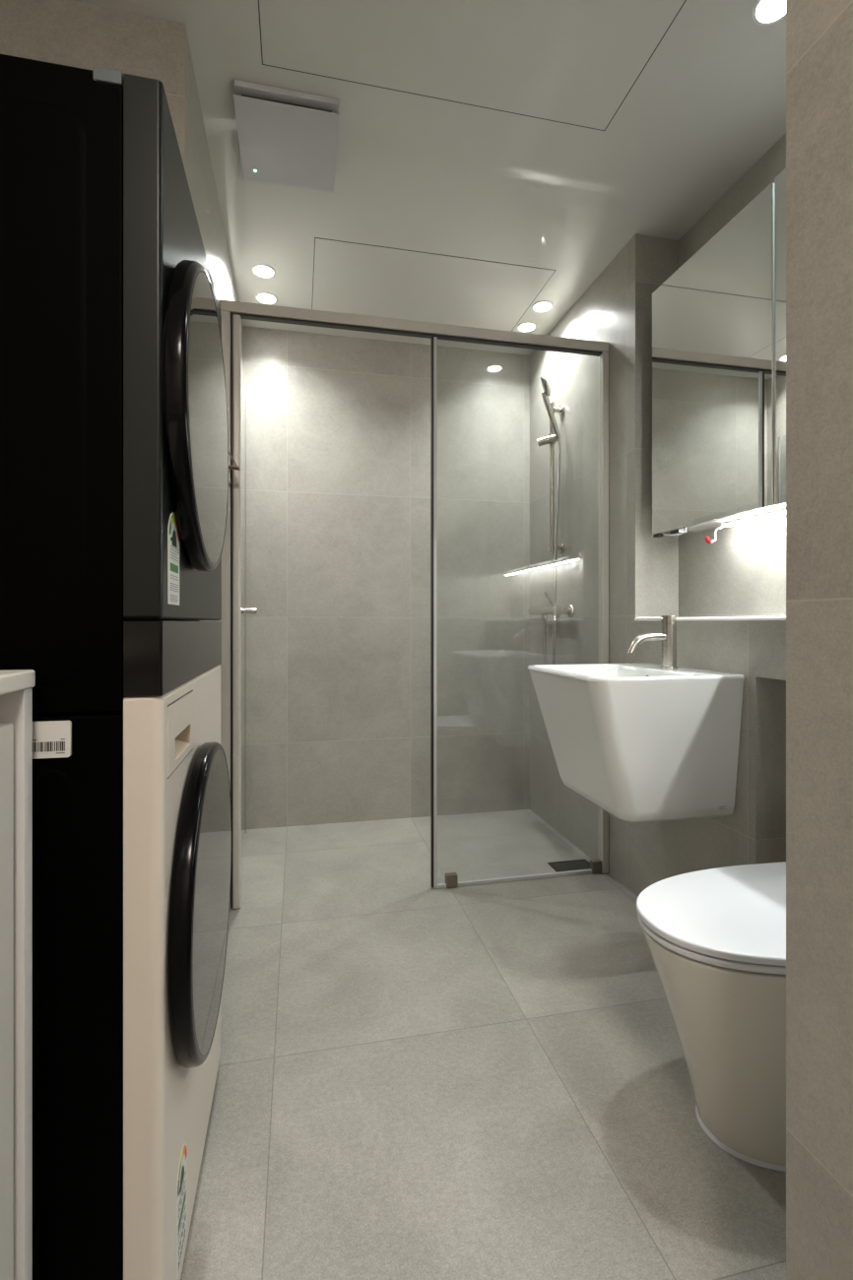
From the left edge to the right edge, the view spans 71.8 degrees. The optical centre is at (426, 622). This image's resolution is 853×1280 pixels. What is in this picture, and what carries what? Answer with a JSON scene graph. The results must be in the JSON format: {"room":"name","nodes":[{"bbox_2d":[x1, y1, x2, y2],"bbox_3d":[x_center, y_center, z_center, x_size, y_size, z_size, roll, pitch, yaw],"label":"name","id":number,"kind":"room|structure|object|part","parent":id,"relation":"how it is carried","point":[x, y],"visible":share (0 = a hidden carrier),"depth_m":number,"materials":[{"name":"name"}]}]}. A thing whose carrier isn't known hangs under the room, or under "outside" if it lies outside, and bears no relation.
{"room":"bathroom","nodes":[
{"label":"bathroom","id":0,"kind":"room"},
{"bbox_2d":[0,0,242,665],"bbox_3d":[-1.077,-0.209,1.992,0.742,2.370,1.430,0,0,-12],"label":"wall","id":1,"kind":"structure","parent":0,"point":[67,32],"depth_m":1.35,"materials":[{"name":"stone"}]},
{"bbox_2d":[228,450,240,471],"bbox_3d":[-0.640,-0.542,1.892,0.073,0.113,0.046,0,0,-12],"label":"robe hook","id":2,"kind":"object","parent":1,"relation":"attached to","point":[235,467],"visible":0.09,"depth_m":1.88,"materials":[{"name":"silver metal"}]},
{"bbox_2d":[242,325,529,829],"bbox_3d":[-0.333,-0.209,2.946,2.600,2.370,0.120,0,0,-12],"label":"wall","id":3,"kind":"structure","parent":0,"point":[338,427],"depth_m":2.91,"materials":[{"name":"tile"}]},
{"bbox_2d":[68,0,785,355],"bbox_3d":[0.118,-1.444,0.870,2.600,0.100,4.450,0,0,-12],"label":"ceiling","id":4,"kind":"structure","parent":0,"point":[415,172],"depth_m":1.80,"materials":[{"name":"grey paint"}]},
{"bbox_2d":[251,263,275,278],"bbox_3d":[-0.646,-1.392,2.336,0.092,0.004,0.092,0,0,-12],"label":"recessed light","id":5,"kind":"object","parent":4,"relation":"in","point":[260,270],"visible":1,"depth_m":2.33,"materials":[{"name":"white plastic"}]},
{"bbox_2d":[255,292,277,304],"bbox_3d":[-0.688,-1.392,2.532,0.092,0.004,0.092,0,0,-12],"label":"recessed light","id":6,"kind":"object","parent":4,"relation":"in","point":[263,297],"visible":1,"depth_m":2.53,"materials":[{"name":"white plastic"}]},
{"bbox_2d":[232,79,339,191],"bbox_3d":[-0.396,-1.376,1.687,0.274,0.035,0.305,0,0,-12],"label":"ventilation fan","id":7,"kind":"object","parent":4,"relation":"attached to","point":[287,137],"visible":1,"depth_m":1.65,"materials":[{"name":"white plastic"}]},
{"bbox_2d":[311,237,556,331],"bbox_3d":[-0.005,-1.393,2.501,0.940,0.001,0.553,0,0,-12],"label":"access panel","id":8,"kind":"object","parent":4,"relation":"attached to","point":[351,278],"visible":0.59,"depth_m":2.43,"materials":[{"name":"grey paint"}]},
{"bbox_2d":[257,0,686,130],"bbox_3d":[0.144,-1.393,1.128,0.939,0.001,0.907,0,0,-12],"label":"access panel","id":9,"kind":"object","parent":4,"relation":"attached to","point":[572,62],"visible":1,"depth_m":1.43,"materials":[{"name":"grey paint"}]},
{"bbox_2d":[516,321,536,331],"bbox_3d":[0.473,-1.392,2.779,0.092,0.004,0.092,0,0,-12],"label":"recessed light","id":10,"kind":"object","parent":4,"relation":"in","point":[526,326],"visible":1,"depth_m":2.78,"materials":[{"name":"white"}]},
{"bbox_2d":[531,300,553,312],"bbox_3d":[0.512,-1.392,2.598,0.092,0.004,0.092,0,0,-12],"label":"recessed light","id":11,"kind":"object","parent":4,"relation":"in","point":[540,306],"visible":1,"depth_m":2.60,"materials":[{"name":"white plastic"}]},
{"bbox_2d":[752,0,785,25],"bbox_3d":[0.786,-1.392,1.327,0.092,0.004,0.092,0,0,-12],"label":"recessed light","id":12,"kind":"object","parent":4,"relation":"in","point":[764,12],"visible":0.82,"depth_m":1.34,"materials":[{"name":"white plastic"}]},
{"bbox_2d":[180,809,785,1279],"bbox_3d":[0.118,1.036,0.870,2.600,0.120,4.450,0,0,-12],"label":"floor","id":13,"kind":"structure","parent":0,"point":[416,1080],"depth_m":1.24,"materials":[{"name":"tile"}]},
{"bbox_2d":[0,688,32,1279],"bbox_3d":[-0.613,0.526,0.071,0.568,0.900,1.120,0,0,-12],"label":"base cabinet","id":14,"kind":"object","parent":13,"relation":"on","point":[16,708],"visible":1,"depth_m":0.66,"materials":[{"name":"white"}]},
{"bbox_3d":[-0.405,0.500,0.380,0.021,0.781,0.535,0,0,-12],"label":"door","id":15,"kind":"part","parent":14,"relation":"part of","materials":[{"name":"grey laminate"}]},
{"bbox_2d":[0,669,35,695],"bbox_3d":[-0.611,0.065,0.068,0.572,0.021,1.133,0,0,-12],"label":"countertop","id":16,"kind":"structure","parent":14,"relation":"on","point":[11,680],"depth_m":0.64,"materials":[{"name":"white stone"}]},
{"bbox_2d":[0,54,231,1279],"bbox_3d":[-0.685,0.148,0.949,0.665,1.655,0.599,0,0,-12],"label":"tower","id":17,"kind":"object","parent":13,"relation":"on","point":[114,430],"visible":0.97,"depth_m":0.72,"materials":[{"name":"black metal"}]},
{"bbox_2d":[32,738,64,753],"bbox_3d":[-0.477,0.140,0.699,0.086,0.034,0.001,0,0,-12],"label":"print","id":18,"kind":"object","parent":17,"relation":"attached to","point":[39,745],"depth_m":0.70,"materials":[{"name":"grey paper"}]},
{"bbox_3d":[-0.724,-0.283,0.947,0.588,0.786,0.583,0,0,-12],"label":"dryer casing","id":19,"kind":"part","parent":17,"relation":"part of","materials":[{"name":"black metal"}]},
{"bbox_2d":[32,664,231,1279],"bbox_3d":[-0.686,0.523,0.956,0.665,0.861,0.585,0,0,-12],"label":"washer","id":20,"kind":"object","parent":17,"relation":"in","point":[132,806],"depth_m":0.73,"materials":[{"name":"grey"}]},
{"bbox_3d":[-0.413,0.045,1.015,0.045,0.094,0.585,0,0,-12],"label":"control panel","id":21,"kind":"part","parent":17,"relation":"part of","materials":[{"name":"black plastic"}]},
{"bbox_2d":[170,545,178,561],"bbox_3d":[-0.344,-0.093,0.803,0.001,0.017,0.054,0,0,-12],"label":"print","id":22,"kind":"object","parent":17,"relation":"on","point":[173,548],"depth_m":0.80,"materials":[{"name":"grey paper"}]},
{"bbox_3d":[-0.355,0.155,0.853,0.001,0.091,0.182,0,0,-12],"label":"detergent drawer","id":23,"kind":"part","parent":17,"relation":"part of","materials":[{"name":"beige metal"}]},
{"bbox_3d":[-0.362,-0.314,0.949,0.034,0.462,0.462,0,0,-12],"label":"dryer door","id":24,"kind":"part","parent":17,"relation":"part of","materials":[{"name":"black glass"}]},
{"bbox_2d":[220,299,608,909],"bbox_3d":[-0.068,-0.056,2.485,1.436,2.064,0.716,0,0,-12],"label":"shower door frame","id":25,"kind":"structure","parent":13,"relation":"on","point":[234,610],"depth_m":2.16,"materials":[{"name":"silver metal"}]},
{"bbox_3d":[-0.740,-0.036,2.353,0.008,1.993,0.677,0,0,-15],"label":"door pane","id":26,"kind":"part","parent":25,"relation":"part of","materials":[{"name":"clear glass"}]},
{"bbox_3d":[-0.790,-0.051,2.610,0.071,0.027,0.027,0,0,-12],"label":"door handle","id":27,"kind":"part","parent":25,"relation":"part of","materials":[{"name":"silver metal"}]},
{"bbox_3d":[0.004,-1.070,2.155,1.436,0.036,0.040,0,0,-12],"label":"header rail","id":28,"kind":"part","parent":25,"relation":"part of","materials":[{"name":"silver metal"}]},
{"bbox_2d":[547,858,589,872],"bbox_3d":[0.580,0.974,2.357,0.165,0.004,0.090,0,0,-12],"label":"floor drain","id":29,"kind":"object","parent":13,"relation":"on","point":[575,864],"visible":0.77,"depth_m":2.36,"materials":[{"name":"grey metal"}]},
{"bbox_2d":[636,861,785,1172],"bbox_3d":[0.763,0.761,1.174,0.715,0.430,0.367,0,0,-12],"label":"toilet","id":30,"kind":"object","parent":13,"relation":"on","point":[715,938],"visible":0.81,"depth_m":1.05,"materials":[{"name":"beige ceramic"},{"name":"white plastic"}]},
{"bbox_3d":[0.654,0.563,1.150,0.493,0.016,0.367,0,0,-12],"label":"lid","id":31,"kind":"part","parent":30,"relation":"part of","materials":[{"name":"white plastic"}]},
{"bbox_3d":[0.656,0.580,1.151,0.490,0.013,0.362,0,0,-12],"label":"seat","id":32,"kind":"part","parent":30,"relation":"part of","materials":[{"name":"white plastic"}]},
{"bbox_2d":[529,233,678,894],"bbox_3d":[0.849,-0.209,2.638,0.420,2.370,0.985,0,0,-12],"label":"wall","id":33,"kind":"structure","parent":0,"point":[615,309],"depth_m":2.38,"materials":[{"name":"tile"}]},
{"bbox_2d":[536,401,564,554],"bbox_3d":[0.563,-0.657,2.676,0.121,0.690,0.066,0,0,-12],"label":"slide rail","id":34,"kind":"object","parent":33,"relation":"attached to","point":[550,439],"visible":0.92,"depth_m":2.67,"materials":[{"name":"silver metal"}]},
{"bbox_2d":[540,375,561,439],"bbox_3d":[0.547,-0.961,2.622,0.084,0.281,0.097,0,0,27],"label":"shower","id":35,"kind":"object","parent":34,"relation":"attached to","point":[545,385],"visible":1,"depth_m":2.62,"materials":[{"name":"silver metal"}]},
{"bbox_3d":[0.524,-1.052,2.631,0.027,0.082,0.086,0,0,12],"label":"spray plate","id":36,"kind":"part","parent":35,"relation":"part of","materials":[{"name":"grey metal"}]},
{"bbox_2d":[543,438,560,664],"bbox_3d":[0.569,-0.211,2.600,0.070,1.231,0.176,0,0,-2],"label":"shower hose","id":37,"kind":"object","parent":35,"relation":"hanging from","point":[558,439],"visible":0.66,"depth_m":2.61,"materials":[{"name":"silver metal"}]},
{"bbox_2d":[527,591,574,621],"bbox_3d":[0.551,-0.069,2.690,0.139,0.127,0.288,0,0,-12],"label":"shower mixer","id":38,"kind":"object","parent":33,"relation":"attached to","point":[544,610],"visible":0.84,"depth_m":2.59,"materials":[{"name":"silver metal"}]},
{"bbox_2d":[541,614,547,621],"bbox_3d":[0.538,-0.021,2.680,0.026,0.030,0.026,0,0,-12],"label":"outlet","id":39,"kind":"object","parent":38,"relation":"attached to","point":[544,616],"depth_m":2.67,"materials":[{"name":"silver metal"}]},
{"bbox_3d":[0.532,-0.099,2.563,0.048,0.068,0.012,0,0,-12],"label":"lever","id":40,"kind":"part","parent":38,"relation":"part of","materials":[{"name":"silver metal"}]},
{"bbox_3d":[0.562,-0.054,2.570,0.047,0.047,0.048,0,0,-12],"label":"lever knob","id":41,"kind":"part","parent":38,"relation":"part of","materials":[{"name":"silver metal"}]},
{"bbox_2d":[635,620,785,895],"bbox_3d":[0.976,0.482,1.478,0.175,0.987,1.336,0,0,-12],"label":"wall ledge","id":42,"kind":"object","parent":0,"point":[754,833],"visible":0.37,"depth_m":1.60,"materials":[{"name":"tile"}]},
{"bbox_2d":[527,663,744,823],"bbox_3d":[0.592,0.344,1.775,0.447,0.403,0.473,0,0,-12],"label":"basin","id":43,"kind":"object","parent":42,"relation":"attached to","point":[640,742],"visible":1,"depth_m":1.58,"materials":[{"name":"white ceramic"}]},
{"bbox_2d":[626,615,677,668],"bbox_3d":[0.689,0.060,1.799,0.168,0.164,0.051,0,0,-12],"label":"tap","id":44,"kind":"object","parent":43,"relation":"on","point":[668,636],"visible":1,"depth_m":1.79,"materials":[{"name":"silver metal"}]},
{"bbox_3d":[0.671,0.066,1.796,0.130,0.070,0.024,0,0,-12],"label":"spout","id":45,"kind":"part","parent":44,"relation":"part of","materials":[{"name":"silver metal"}]},
{"bbox_3d":[0.685,-0.013,1.798,0.090,0.008,0.007,0,0,-12],"label":"lever","id":46,"kind":"part","parent":44,"relation":"part of","materials":[{"name":"silver metal"}]},
{"bbox_2d":[634,615,785,621],"bbox_3d":[0.974,-0.011,1.478,0.180,0.011,1.336,0,0,-12],"label":"trim","id":47,"kind":"structure","parent":42,"relation":"on","point":[783,617],"depth_m":1.65,"materials":[{"name":"white"}]},
{"bbox_2d":[678,132,785,617],"bbox_3d":[1.181,-0.209,1.522,0.245,2.370,1.336,0,0,-12],"label":"wall","id":48,"kind":"structure","parent":0,"point":[741,572],"depth_m":1.87,"materials":[{"name":"stone"}]},
{"bbox_2d":[651,167,785,537],"bbox_3d":[0.987,-0.715,1.441,0.168,0.849,1.227,0,0,-12],"label":"upper cabinet","id":49,"kind":"object","parent":48,"relation":"attached to","point":[719,320],"visible":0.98,"depth_m":1.68,"materials":[{"name":"grey"}]},
{"bbox_2d":[662,527,686,535],"bbox_3d":[0.820,-0.301,1.953,0.008,0.027,0.092,0,0,-35],"label":"cable","id":50,"kind":"object","parent":49,"relation":"on","point":[664,534],"visible":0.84,"depth_m":1.95,"materials":[{"name":"white plastic"}]},
{"bbox_3d":[0.832,-0.303,1.944,0.032,0.022,0.045,0,0,-12],"label":"hinge plate","id":51,"kind":"part","parent":49,"relation":"part of","materials":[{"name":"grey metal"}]},
{"bbox_2d":[704,522,723,543],"bbox_3d":[0.912,-0.282,1.871,0.018,0.064,0.061,0,0,-30],"label":"loose cable","id":52,"kind":"object","parent":49,"relation":"hanging from","point":[706,539],"visible":1,"depth_m":1.87,"materials":[{"name":"white plastic"}]},
{"bbox_2d":[723,507,785,526],"bbox_3d":[1.042,-0.306,1.362,0.015,0.015,0.988,0,0,-12],"label":"light","id":53,"kind":"object","parent":49,"relation":"attached to","point":[777,512],"visible":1,"depth_m":1.71,"materials":[{"name":"white plastic"}]},
{"bbox_2d":[773,167,785,505],"bbox_3d":[0.968,-0.720,1.167,0.003,0.838,0.700,0,0,-12],"label":"mirror","id":54,"kind":"object","parent":49,"relation":"attached to","point":[780,180],"depth_m":1.49,"materials":[{"name":"silver metal"}]},
{"bbox_2d":[785,0,852,1279],"bbox_3d":[1.135,-0.209,-0.178,1.057,2.370,1.969,0,0,-12],"label":"wall","id":55,"kind":"structure","parent":0,"point":[818,32],"depth_m":0.63,"materials":[{"name":"tile"}]}
]}

